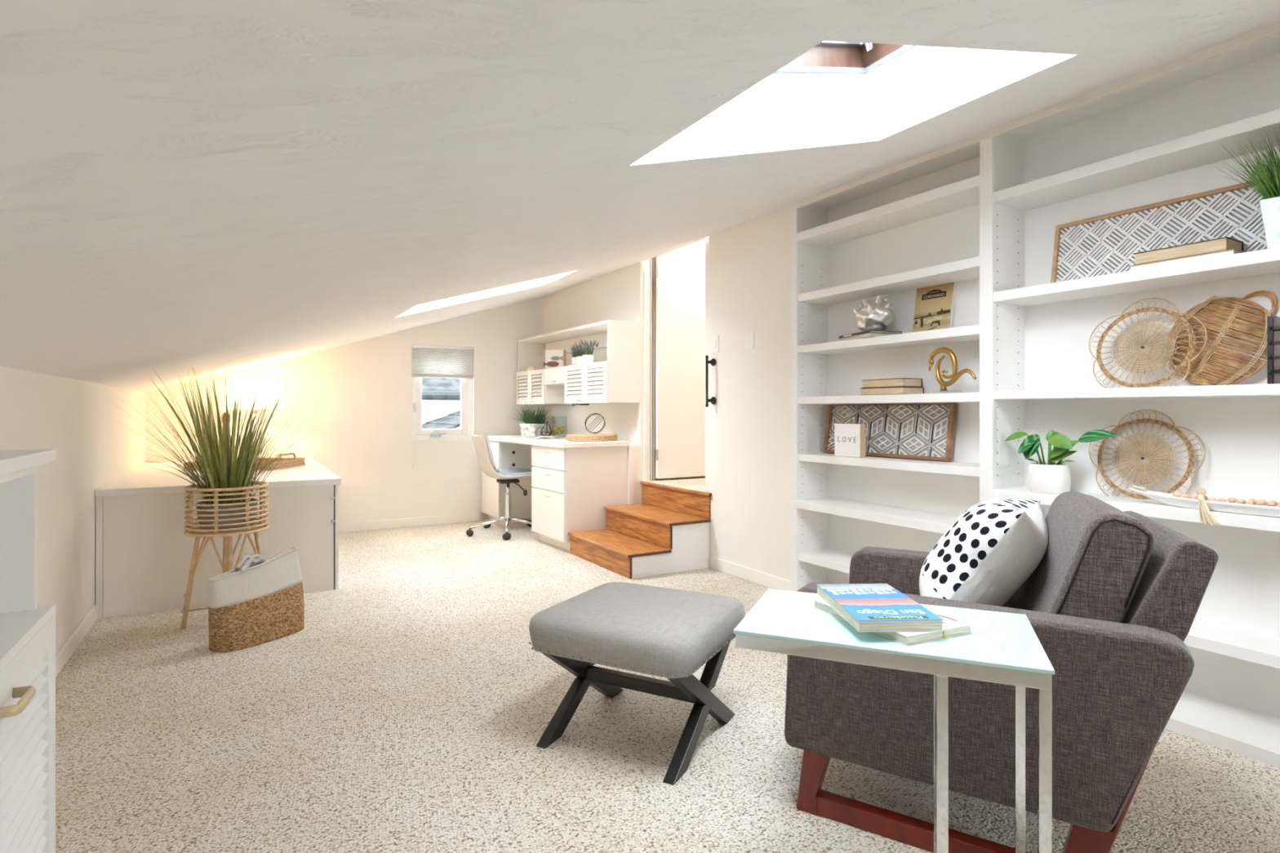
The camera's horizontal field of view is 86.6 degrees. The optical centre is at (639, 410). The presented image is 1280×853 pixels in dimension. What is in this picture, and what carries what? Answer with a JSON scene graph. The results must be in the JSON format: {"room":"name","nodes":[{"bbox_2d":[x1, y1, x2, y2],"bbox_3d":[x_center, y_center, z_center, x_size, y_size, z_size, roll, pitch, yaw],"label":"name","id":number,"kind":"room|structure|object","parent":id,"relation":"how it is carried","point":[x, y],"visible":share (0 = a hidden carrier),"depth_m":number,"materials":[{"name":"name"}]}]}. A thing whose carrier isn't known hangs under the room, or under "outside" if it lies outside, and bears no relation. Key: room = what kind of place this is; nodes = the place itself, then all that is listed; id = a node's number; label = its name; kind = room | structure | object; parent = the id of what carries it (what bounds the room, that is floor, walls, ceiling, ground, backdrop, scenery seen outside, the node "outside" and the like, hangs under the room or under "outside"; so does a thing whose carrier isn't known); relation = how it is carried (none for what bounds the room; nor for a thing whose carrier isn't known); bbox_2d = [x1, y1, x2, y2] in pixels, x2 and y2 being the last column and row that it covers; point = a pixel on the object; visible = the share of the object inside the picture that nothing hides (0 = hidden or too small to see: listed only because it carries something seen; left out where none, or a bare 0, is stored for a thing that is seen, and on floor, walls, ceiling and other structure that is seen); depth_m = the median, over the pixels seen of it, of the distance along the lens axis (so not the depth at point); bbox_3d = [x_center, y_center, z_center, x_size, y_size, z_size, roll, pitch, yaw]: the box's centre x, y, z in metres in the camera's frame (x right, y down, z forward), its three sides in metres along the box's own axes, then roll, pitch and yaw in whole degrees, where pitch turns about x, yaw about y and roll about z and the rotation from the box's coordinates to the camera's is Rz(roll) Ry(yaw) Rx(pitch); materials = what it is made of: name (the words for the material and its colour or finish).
{"room":"attic home office","nodes":[
{"label":"attic home office","id":0,"kind":"room"},
{"bbox_2d":[0,365,146,653],"bbox_3d":[-1.768,0.475,1.533,0.120,1.290,9.230,0,0,-30],"label":"wall","id":1,"kind":"structure","parent":0,"point":[76,419],"depth_m":3.12,"materials":[{"name":"white paint"}]},
{"bbox_2d":[55,604,97,677],"bbox_3d":[-1.152,1.077,0.610,0.014,0.085,7.015,0,0,-30],"label":"baseboard","id":2,"kind":"structure","parent":1,"relation":"attached to","point":[68,647],"depth_m":3.17,"materials":[{"name":"white paint"}]},
{"bbox_2d":[146,297,543,523],"bbox_3d":[-2.514,-0.096,6.498,3.795,2.432,0.160,0,0,-30],"label":"wall","id":3,"kind":"structure","parent":0,"point":[362,388],"depth_m":6.47,"materials":[{"name":"white paint"}]},
{"bbox_2d":[338,512,479,533],"bbox_3d":[-2.299,1.077,6.522,1.540,0.085,0.016,0,0,-30],"label":"baseboard","id":4,"kind":"structure","parent":3,"relation":"attached to","point":[475,517],"depth_m":6.55,"materials":[{"name":"white paint"}]},
{"bbox_2d":[411,377,472,440],"bbox_3d":[-1.990,-0.178,6.818,0.612,0.940,0.116,0,0,-30],"label":"window","id":5,"kind":"structure","parent":3,"relation":"in","point":[464,433],"depth_m":6.83,"materials":[{"name":"white paint"}]},
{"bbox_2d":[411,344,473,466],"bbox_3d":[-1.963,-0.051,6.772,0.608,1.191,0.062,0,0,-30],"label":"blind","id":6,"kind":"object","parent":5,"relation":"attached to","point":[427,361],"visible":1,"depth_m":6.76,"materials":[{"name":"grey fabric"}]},
{"bbox_2d":[411,347,473,375],"bbox_3d":[-1.969,-0.491,6.782,0.604,0.262,0.028,0,0,-30],"label":"pleated shade","id":7,"kind":"object","parent":3,"relation":"attached to","point":[424,361],"depth_m":6.77,"materials":[{"name":"white fabric"}]},
{"bbox_2d":[543,261,644,503],"bbox_3d":[-0.538,-0.080,6.539,0.210,2.400,2.000,0,0,-33],"label":"wall","id":8,"kind":"structure","parent":0,"point":[618,295],"depth_m":6.20,"materials":[{"name":"white paint"}]},
{"bbox_2d":[515,320,639,404],"bbox_3d":[-0.655,-0.405,6.383,0.350,0.674,1.878,0,0,-33],"label":"upper cabinet","id":9,"kind":"object","parent":8,"relation":"attached to","point":[616,380],"visible":0.99,"depth_m":5.97,"materials":[{"name":"white paint"}]},
{"bbox_2d":[526,368,545,370],"bbox_3d":[-1.031,-0.418,6.886,0.184,0.020,0.204,0,0,-33],"label":"book","id":10,"kind":"object","parent":9,"relation":"on","point":[530,369],"visible":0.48,"depth_m":6.80,"materials":[{"name":"white paper"}]},
{"bbox_2d":[526,366,545,368],"bbox_3d":[-1.035,-0.436,6.893,0.184,0.018,0.174,0,0,-33],"label":"book","id":11,"kind":"object","parent":10,"relation":"on","point":[530,366],"visible":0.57,"depth_m":6.82,"materials":[{"name":"white paper"}]},
{"bbox_2d":[542,349,566,368],"bbox_3d":[-0.829,-0.501,6.600,0.208,0.185,0.094,0,0,11],"label":"block","id":12,"kind":"object","parent":9,"relation":"on","point":[553,357],"visible":0.82,"depth_m":6.55,"materials":[{"name":"beige wood"}]},
{"bbox_2d":[542,361,559,367],"bbox_3d":[-0.860,-0.454,6.559,0.163,0.055,0.001,0,0,11],"label":"print","id":13,"kind":"object","parent":12,"relation":"attached to","point":[548,364],"depth_m":6.56},
{"bbox_2d":[551,355,563,360],"bbox_3d":[-0.799,-0.508,6.547,0.130,0.052,0.001,0,0,11],"label":"print","id":14,"kind":"object","parent":12,"relation":"attached to","point":[553,357],"depth_m":6.55},
{"bbox_2d":[569,342,581,365],"bbox_3d":[-0.590,-0.519,6.270,0.127,0.221,0.144,0,0,32],"label":"pot","id":15,"kind":"object","parent":9,"relation":"on","point":[574,361],"visible":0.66,"depth_m":6.23,"materials":[{"name":"white ceramic"}]},
{"bbox_2d":[571,403,589,406],"bbox_3d":[-0.607,-0.059,6.435,0.100,0.029,0.341,0,0,-33],"label":"lamp cord","id":16,"kind":"object","parent":9,"relation":"hanging from","point":[576,403],"visible":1,"depth_m":6.31,"materials":[{"name":"grey plastic"}]},
{"bbox_2d":[574,341,589,364],"bbox_3d":[-0.534,-0.521,6.149,0.134,0.225,0.158,0,0,21],"label":"pot","id":17,"kind":"object","parent":9,"relation":"on","point":[580,359],"visible":0.54,"depth_m":6.12,"materials":[{"name":"white ceramic"}]},
{"bbox_2d":[577,338,599,364],"bbox_3d":[-0.434,-0.524,5.999,0.160,0.232,0.170,0,0,32],"label":"pot","id":18,"kind":"object","parent":9,"relation":"on","point":[588,357],"visible":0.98,"depth_m":5.96,"materials":[{"name":"white ceramic"}]},
{"bbox_2d":[652,257,654,480],"bbox_3d":[0.114,-0.355,5.756,0.013,1.890,0.030,0,0,-30],"label":"trim","id":19,"kind":"structure","parent":8,"relation":"attached to","point":[653,258],"depth_m":5.74,"materials":[{"name":"beige"}]},
{"bbox_2d":[0,0,1279,392],"bbox_3d":[-0.284,-0.785,2.398,3.854,1.394,9.530,0,0,-30],"label":"ceiling","id":20,"kind":"structure","parent":0,"point":[217,186],"depth_m":1.30,"materials":[{"name":"white paint"}]},
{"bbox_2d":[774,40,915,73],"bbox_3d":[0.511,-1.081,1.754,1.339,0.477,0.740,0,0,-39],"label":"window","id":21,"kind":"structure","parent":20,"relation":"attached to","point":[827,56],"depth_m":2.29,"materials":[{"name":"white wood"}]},
{"bbox_2d":[55,520,1279,852],"bbox_3d":[-0.201,1.180,2.429,3.900,0.120,9.600,0,0,-30],"label":"floor","id":22,"kind":"structure","parent":0,"point":[411,708],"depth_m":2.25,"materials":[{"name":"carpet"}]},
{"bbox_2d":[0,448,56,852],"bbox_3d":[-1.068,0.602,0.820,0.367,1.036,1.392,0,0,-30],"label":"base cabinet","id":23,"kind":"object","parent":22,"relation":"on","point":[27,628],"visible":1,"depth_m":1.38,"materials":[{"name":"white paint"}]},
{"bbox_2d":[94,457,342,618],"bbox_3d":[-2.946,0.771,4.890,1.223,0.698,2.176,0,0,-30],"label":"cabinet","id":24,"kind":"object","parent":22,"relation":"on","point":[144,553],"visible":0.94,"depth_m":3.86,"materials":[{"name":"white paint"}]},
{"bbox_2d":[182,452,305,471],"bbox_3d":[-2.922,0.368,5.050,0.620,0.108,0.500,0,0,0],"label":"woven tray","id":25,"kind":"object","parent":24,"relation":"on","point":[286,463],"visible":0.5,"depth_m":5.01,"materials":[{"name":"wicker"}]},
{"bbox_2d":[218,412,231,453],"bbox_3d":[-3.022,0.209,4.952,0.104,0.400,0.104,0,0,-30],"label":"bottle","id":26,"kind":"object","parent":25,"relation":"on","point":[224,415],"visible":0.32,"depth_m":4.93,"materials":[{"name":"glass"}]},
{"bbox_2d":[224,375,284,457],"bbox_3d":[-3.168,0.071,5.584,0.436,0.703,0.436,0,0,-30],"label":"table lamp","id":27,"kind":"object","parent":24,"relation":"on","point":[268,382],"visible":0.59,"depth_m":5.42,"materials":[{"name":"white fabric"}]},
{"bbox_2d":[180,480,269,629],"bbox_3d":[-2.188,0.755,3.600,0.387,0.729,0.387,0,0,7],"label":"plant stand","id":28,"kind":"object","parent":22,"relation":"on","point":[197,532],"visible":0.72,"depth_m":3.49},
{"bbox_2d":[106,360,324,532],"bbox_3d":[-2.220,0.181,3.600,1.046,0.882,0.987,0,0,5],"label":"potted grass","id":29,"kind":"object","parent":28,"relation":"on","point":[222,468],"depth_m":3.53,"materials":[{"name":"green plant"}]},
{"bbox_2d":[195,498,257,532],"bbox_3d":[-2.188,0.550,3.600,0.280,0.143,0.280,0,0,-30],"label":"pot","id":30,"kind":"object","parent":28,"relation":"in","point":[251,500],"depth_m":3.50,"materials":[{"name":"beige wicker"}]},
{"bbox_2d":[208,546,304,653],"bbox_3d":[-1.881,0.921,3.357,0.211,0.413,0.455,0,0,29],"label":"tote","id":31,"kind":"object","parent":22,"relation":"on","point":[260,601],"visible":1,"depth_m":3.30,"materials":[{"name":"wicker"}]},
{"bbox_2d":[466,433,531,540],"bbox_3d":[-1.239,0.663,6.223,0.701,0.912,0.740,0,0,-26],"label":"swivel chair","id":32,"kind":"object","parent":22,"relation":"on","point":[481,442],"visible":0.87,"depth_m":6.09,"materials":[{"name":"beige plastic"}]},
{"bbox_2d":[481,440,533,527],"bbox_3d":[-1.226,0.706,6.832,0.590,0.828,0.483,0,0,-33],"label":"base cabinet","id":33,"kind":"object","parent":22,"relation":"on","point":[506,455],"visible":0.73,"depth_m":6.59,"materials":[{"name":"white paint"}]},
{"bbox_2d":[531,444,627,551],"bbox_3d":[-0.530,0.706,5.740,0.610,0.828,0.628,0,0,-33],"label":"base cabinet","id":34,"kind":"object","parent":22,"relation":"on","point":[571,489],"visible":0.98,"depth_m":5.49,"materials":[{"name":"white paint"}]},
{"bbox_2d":[488,435,628,448],"bbox_3d":[-0.856,0.271,6.242,0.610,0.040,1.872,0,0,-33],"label":"countertop","id":35,"kind":"structure","parent":34,"relation":"on","point":[559,442],"depth_m":5.62,"materials":[{"name":"white laminate"}]},
{"bbox_2d":[509,403,555,436],"bbox_3d":[-1.055,0.077,6.786,0.574,0.347,0.547,0,0,30],"label":"pot","id":36,"kind":"object","parent":35,"relation":"on","point":[533,425],"visible":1,"depth_m":6.72,"materials":[{"name":"white ceramic"}]},
{"bbox_2d":[517,435,562,439],"bbox_3d":[-0.900,0.242,6.280,0.380,0.015,0.260,0,0,-44],"label":"open magazine","id":37,"kind":"object","parent":35,"relation":"on","point":[530,437],"visible":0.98,"depth_m":6.22,"materials":[{"name":"white paper"}]},
{"bbox_2d":[540,420,552,435],"bbox_3d":[-0.902,0.171,6.541,0.124,0.159,0.109,0,0,-30],"label":"terrarium","id":38,"kind":"object","parent":35,"relation":"on","point":[546,433],"visible":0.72,"depth_m":6.53,"materials":[{"name":"black paint"}]},
{"bbox_2d":[554,424,564,435],"bbox_3d":[-0.782,0.150,6.595,0.090,0.200,0.120,0,0,40],"label":"plant","id":39,"kind":"object","parent":35,"relation":"on","point":[560,431],"visible":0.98,"depth_m":6.58,"materials":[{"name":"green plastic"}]},
{"bbox_2d":[565,433,617,441],"bbox_3d":[-0.413,0.226,5.785,0.440,0.050,0.440,0,0,-30],"label":"stand","id":40,"kind":"object","parent":35,"relation":"on","point":[585,437],"visible":1,"depth_m":5.61,"materials":[{"name":"wood"}]},
{"bbox_2d":[584,413,604,433],"bbox_3d":[-0.387,0.106,5.838,0.176,0.176,0.076,0,0,17],"label":"orb","id":41,"kind":"object","parent":40,"relation":"on","point":[593,413],"visible":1,"depth_m":5.83,"materials":[{"name":"black paint"}]},
{"bbox_2d":[528,582,745,785],"bbox_3d":[0.003,0.896,2.386,0.604,0.447,0.584,0,0,28],"label":"footstool","id":42,"kind":"object","parent":22,"relation":"on","point":[669,633],"visible":0.98,"depth_m":2.24,"materials":[{"name":"grey fabric"}]},
{"bbox_2d":[568,480,711,578],"bbox_3d":[-0.025,0.853,5.088,0.695,0.535,0.974,0,0,-30],"label":"wooden steps","id":43,"kind":"structure","parent":22,"relation":"on","point":[620,548],"depth_m":4.87,"materials":[{"name":"brown wood"}]},
{"bbox_2d":[733,588,1054,852],"bbox_3d":[0.534,0.790,1.480,0.584,0.660,0.360,0,0,23],"label":"side table","id":44,"kind":"object","parent":22,"relation":"on","point":[1002,647],"visible":0.89,"depth_m":1.35,"materials":[{"name":"white paint"}]},
{"bbox_2d":[813,598,972,645],"bbox_3d":[0.547,0.451,1.496,0.180,0.019,0.286,0,0,-24],"label":"paperback","id":45,"kind":"object","parent":44,"relation":"on","point":[952,627],"visible":0.21,"depth_m":1.38,"materials":[{"name":"white paper"}]},
{"bbox_2d":[816,583,943,631],"bbox_3d":[0.517,0.429,1.499,0.172,0.024,0.285,0,0,-2],"label":"guidebook","id":46,"kind":"object","parent":45,"relation":"on","point":[868,607],"visible":1,"depth_m":1.44,"materials":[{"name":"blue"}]},
{"bbox_2d":[826,589,848,591],"bbox_3d":[0.461,0.418,1.582,0.047,0.001,0.014,0,0,-2],"label":"print","id":47,"kind":"object","parent":46,"relation":"on","point":[827,589],"depth_m":1.58,"materials":[{"name":"white paper"}]},
{"bbox_2d":[830,588,897,595],"bbox_3d":[0.516,0.418,1.569,0.148,0.001,0.044,0,0,-2],"label":"print","id":48,"kind":"object","parent":46,"relation":"on","point":[833,591],"depth_m":1.57,"materials":[{"name":"white paper"}]},
{"bbox_2d":[784,491,1217,852],"bbox_3d":[0.987,0.682,1.977,1.001,0.877,0.720,0,0,32],"label":"armchair","id":49,"kind":"object","parent":22,"relation":"on","point":[1113,598],"visible":0.84,"depth_m":1.62,"materials":[{"name":"grey fabric"}]},
{"bbox_2d":[919,497,1048,606],"bbox_3d":[1.004,0.435,1.984,0.321,0.360,0.419,0,0,32],"label":"pillow","id":50,"kind":"object","parent":49,"relation":"on","point":[988,553],"visible":0.84,"depth_m":1.84,"materials":[{"name":"fabric"}]},
{"bbox_2d":[1008,491,1153,622],"bbox_3d":[1.177,0.427,1.857,0.243,0.367,0.544,0,0,23],"label":"cushion","id":51,"kind":"object","parent":49,"relation":"on","point":[1097,562],"depth_m":1.63,"materials":[{"name":"grey fabric"}]},
{"bbox_2d":[791,20,1279,768],"bbox_3d":[1.643,-0.075,3.087,0.350,2.390,2.518,0,0,-30],"label":"bookcase","id":52,"kind":"object","parent":22,"relation":"on","point":[980,213],"visible":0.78,"depth_m":2.98,"materials":[{"name":"white paint"}]},
{"bbox_2d":[834,423,865,457],"bbox_3d":[1.179,0.164,3.815,0.047,0.186,0.188,0,0,-30],"label":"block","id":53,"kind":"object","parent":52,"relation":"on","point":[849,438],"visible":1,"depth_m":3.78,"materials":[{"name":"beige wood"}]},
{"bbox_2d":[839,333,896,341],"bbox_3d":[1.268,-0.403,3.750,0.200,0.020,0.300,0,0,-16],"label":"book","id":54,"kind":"object","parent":52,"relation":"on","point":[868,335],"visible":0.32,"depth_m":3.62,"materials":[{"name":"beige paper"}]},
{"bbox_2d":[839,330,902,338],"bbox_3d":[1.268,-0.420,3.750,0.197,0.014,0.295,0,0,-16],"label":"book","id":55,"kind":"object","parent":54,"relation":"on","point":[866,331],"visible":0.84,"depth_m":3.63,"materials":[{"name":"grey paper"}]},
{"bbox_2d":[853,294,896,331],"bbox_3d":[1.292,-0.529,3.722,0.198,0.204,0.228,0,0,-30],"label":"shell","id":56,"kind":"object","parent":55,"relation":"on","point":[876,314],"visible":0.99,"depth_m":3.66,"materials":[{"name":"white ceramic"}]},
{"bbox_2d":[822,402,957,462],"bbox_3d":[1.360,0.102,3.782,0.080,0.308,0.848,0,0,-30],"label":"panel","id":57,"kind":"object","parent":52,"relation":"on","point":[913,431],"visible":0.83,"depth_m":3.68,"materials":[{"name":"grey wood"}]},
{"bbox_2d":[860,386,924,395],"bbox_3d":[1.350,-0.105,3.649,0.165,0.040,0.285,0,0,-30],"label":"book","id":58,"kind":"object","parent":52,"relation":"on","point":[884,390],"visible":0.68,"depth_m":3.56,"materials":[{"name":"beige paper"}]},
{"bbox_2d":[862,377,922,387],"bbox_3d":[1.351,-0.148,3.648,0.150,0.044,0.272,0,0,-30],"label":"book","id":59,"kind":"object","parent":58,"relation":"on","point":[897,382],"visible":0.8,"depth_m":3.56,"materials":[{"name":"beige paper"}]},
{"bbox_2d":[912,282,955,332],"bbox_3d":[1.532,-0.528,3.542,0.061,0.275,0.220,0,0,-30],"label":"book","id":60,"kind":"object","parent":52,"relation":"on","point":[934,304],"visible":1,"depth_m":3.53,"materials":[{"name":"beige paper"}]},
{"bbox_2d":[916,315,942,326],"bbox_3d":[1.510,-0.468,3.543,0.001,0.043,0.148,10,-5,-30],"label":"print","id":61,"kind":"object","parent":60,"relation":"attached to","point":[940,317],"depth_m":3.52},
{"bbox_2d":[914,307,950,330],"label":"print","id":62,"kind":"object","parent":60,"relation":"attached to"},
{"bbox_2d":[928,346,976,391],"bbox_3d":[1.523,-0.201,3.314,0.070,0.230,0.258,0,0,-30],"label":"swan figurine","id":63,"kind":"object","parent":52,"relation":"on","point":[955,375],"visible":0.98,"depth_m":3.33,"materials":[{"name":"gold metal"}]},
{"bbox_2d":[1004,429,1116,493],"bbox_3d":[1.762,0.211,2.876,0.176,0.272,0.413,0,0,-13],"label":"leaf plant","id":64,"kind":"object","parent":52,"relation":"on","point":[1051,477],"visible":1,"depth_m":2.85,"materials":[{"name":"green plant"}]},
{"bbox_2d":[1088,409,1205,499],"bbox_3d":[1.999,0.180,2.696,0.064,0.372,0.402,0,0,-30],"label":"woven basket","id":65,"kind":"object","parent":52,"relation":"on","point":[1188,446],"visible":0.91,"depth_m":2.69,"materials":[{"name":"beige wicker"}]},
{"bbox_2d":[1088,297,1207,388],"bbox_3d":[1.963,-0.254,2.644,0.064,0.376,0.402,0,0,-29],"label":"woven basket","id":66,"kind":"object","parent":52,"relation":"on","point":[1178,316],"visible":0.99,"depth_m":2.64,"materials":[{"name":"beige wicker"}]},
{"bbox_2d":[1050,179,1273,283],"bbox_3d":[2.025,-0.674,2.657,0.074,0.290,0.778,0,0,-30],"label":"panel","id":67,"kind":"object","parent":52,"relation":"on","point":[1107,243],"visible":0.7,"depth_m":2.67,"materials":[{"name":"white wood"}]},
{"bbox_2d":[1128,487,1199,509],"bbox_3d":[1.769,0.321,2.313,0.463,0.054,0.385,0,0,-30],"label":"bowl","id":68,"kind":"object","parent":52,"relation":"on","point":[1170,499],"depth_m":2.46,"materials":[{"name":"white ceramic"}]},
{"bbox_2d":[1128,248,1245,270],"bbox_3d":[2.007,-0.540,2.484,0.150,0.024,0.320,0,0,-30],"label":"book","id":69,"kind":"object","parent":52,"relation":"on","point":[1230,251],"visible":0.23,"depth_m":2.43,"materials":[{"name":"white paper"}]},
{"bbox_2d":[1133,236,1243,265],"bbox_3d":[2.004,-0.576,2.489,0.135,0.046,0.285,0,0,-30],"label":"book","id":70,"kind":"object","parent":69,"relation":"on","point":[1226,242],"visible":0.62,"depth_m":2.43,"materials":[{"name":"beige paper"}]},
{"bbox_2d":[1165,290,1277,385],"bbox_3d":[2.127,-0.257,2.497,0.068,0.344,0.332,0,0,-30],"label":"wicker tray","id":71,"kind":"object","parent":52,"relation":"on","point":[1228,323],"visible":0.78,"depth_m":2.48,"materials":[{"name":"brown wicker"}]},
{"bbox_2d":[1205,498,1279,517],"bbox_3d":[1.837,0.321,2.068,0.345,0.054,0.261,0,0,-30],"label":"bowl","id":72,"kind":"object","parent":52,"relation":"on","point":[1227,507],"depth_m":2.27,"materials":[{"name":"white ceramic"}]},
{"bbox_2d":[1131,485,1279,526],"bbox_3d":[1.999,0.331,2.322,0.105,0.124,0.572,0,0,-30],"label":"bead garland","id":73,"kind":"object","parent":72,"relation":"on","point":[1203,509],"visible":0.87,"depth_m":2.33,"materials":[{"name":"beige wood"}]},
{"bbox_2d":[1214,123,1279,248],"bbox_3d":[2.157,-0.733,2.198,0.380,0.408,0.470,0,0,-44],"label":"potted grass","id":74,"kind":"object","parent":52,"relation":"on","point":[1269,206],"depth_m":2.21,"materials":[{"name":"green plant"}]},
{"bbox_2d":[1266,315,1279,383],"bbox_3d":[2.169,-0.201,2.199,0.128,0.225,0.190,0,0,-30],"label":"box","id":75,"kind":"object","parent":52,"relation":"on","point":[1273,322],"visible":0.99,"depth_m":2.23,"materials":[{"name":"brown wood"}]},
{"bbox_2d":[641,476,709,549],"bbox_3d":[0.985,0.855,5.639,1.615,0.530,1.350,0,0,-30],"label":"floor","id":76,"kind":"structure","parent":0,"point":[691,483],"depth_m":5.58,"materials":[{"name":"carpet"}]},
{"bbox_2d":[652,237,705,479],"bbox_3d":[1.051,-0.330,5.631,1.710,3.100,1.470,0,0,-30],"label":"door frame","id":77,"kind":"structure","parent":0,"point":[704,237],"depth_m":5.82,"materials":[{"name":"white paint"}]},
{"bbox_2d":[627,257,652,504],"bbox_3d":[-0.001,-0.240,5.698,0.228,2.120,0.029,0,0,-30],"label":"trim","id":78,"kind":"structure","parent":77,"relation":"attached to","point":[647,263],"depth_m":5.72,"materials":[{"name":"white paint"}]},
{"bbox_2d":[655,239,705,479],"bbox_3d":[0.475,-0.484,5.928,0.806,2.112,0.047,0,0,-30],"label":"door","id":79,"kind":"structure","parent":77,"relation":"in","point":[680,273],"depth_m":5.83,"materials":[{"name":"white paint"}]},
{"bbox_2d":[705,205,791,581],"bbox_3d":[0.752,-0.090,4.566,0.140,2.420,0.930,0,0,-30],"label":"wall","id":80,"kind":"structure","parent":0,"point":[748,264],"depth_m":4.46,"materials":[{"name":"white paint"}]},
{"bbox_2d":[705,355,715,407],"bbox_3d":[0.493,-0.210,4.797,0.074,0.364,0.056,0,0,-30],"label":"handle","id":81,"kind":"object","parent":80,"relation":"attached to","point":[713,362],"visible":1,"depth_m":4.78,"materials":[{"name":"black metal"}]},
{"bbox_2d":[711,335,719,353],"bbox_3d":[0.531,-0.472,4.796,0.010,0.120,0.076,0,0,-30],"label":"light switch","id":82,"kind":"object","parent":80,"relation":"attached to","point":[715,340],"visible":1,"depth_m":4.78,"materials":[{"name":"white paint"}]},
{"bbox_2d":[745,330,754,350],"bbox_3d":[0.722,-0.465,4.473,0.006,0.120,0.090,0,0,-30],"label":"blank plate","id":83,"kind":"object","parent":80,"relation":"attached to","point":[749,335],"visible":1,"depth_m":4.46,"materials":[{"name":"white paint"}]},
{"bbox_2d":[709,555,791,591],"bbox_3d":[0.711,1.077,4.484,0.014,0.085,0.830,0,0,-30],"label":"baseboard","id":84,"kind":"structure","parent":80,"relation":"attached to","point":[771,581],"depth_m":4.45,"materials":[{"name":"white paint"}]},
{"bbox_2d":[1259,195,1279,248],"bbox_3d":[2.148,-0.611,2.196,0.150,0.165,0.183,0,0,-34],"label":"pot","id":85,"kind":"object","parent":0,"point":[1270,206],"depth_m":2.21,"materials":[{"name":"ceramic"}]},
{"label":"outside","id":86,"kind":"structure","parent":0,"visible":0},
{"bbox_3d":[-2.519,4.220,4.319,60.000,0.200,70.000,0,0,-30],"label":"ground","id":87,"kind":"structure","parent":86,"visible":0},
{"bbox_2d":[422,377,460,424],"bbox_3d":[-4.578,1.470,11.818,9.600,5.300,4.970,0,0,-30],"label":"house","id":88,"kind":"structure","parent":87,"relation":"on","point":[441,397],"depth_m":10.41,"materials":[{"name":"white paint"}]},
{"bbox_2d":[422,410,460,429],"bbox_3d":[-2.147,1.728,9.572,2.635,4.524,1.700,0,0,-30],"label":"porch roof","id":89,"kind":"structure","parent":88,"relation":"attached to","point":[452,420],"depth_m":9.26,"materials":[{"name":"white paint"}]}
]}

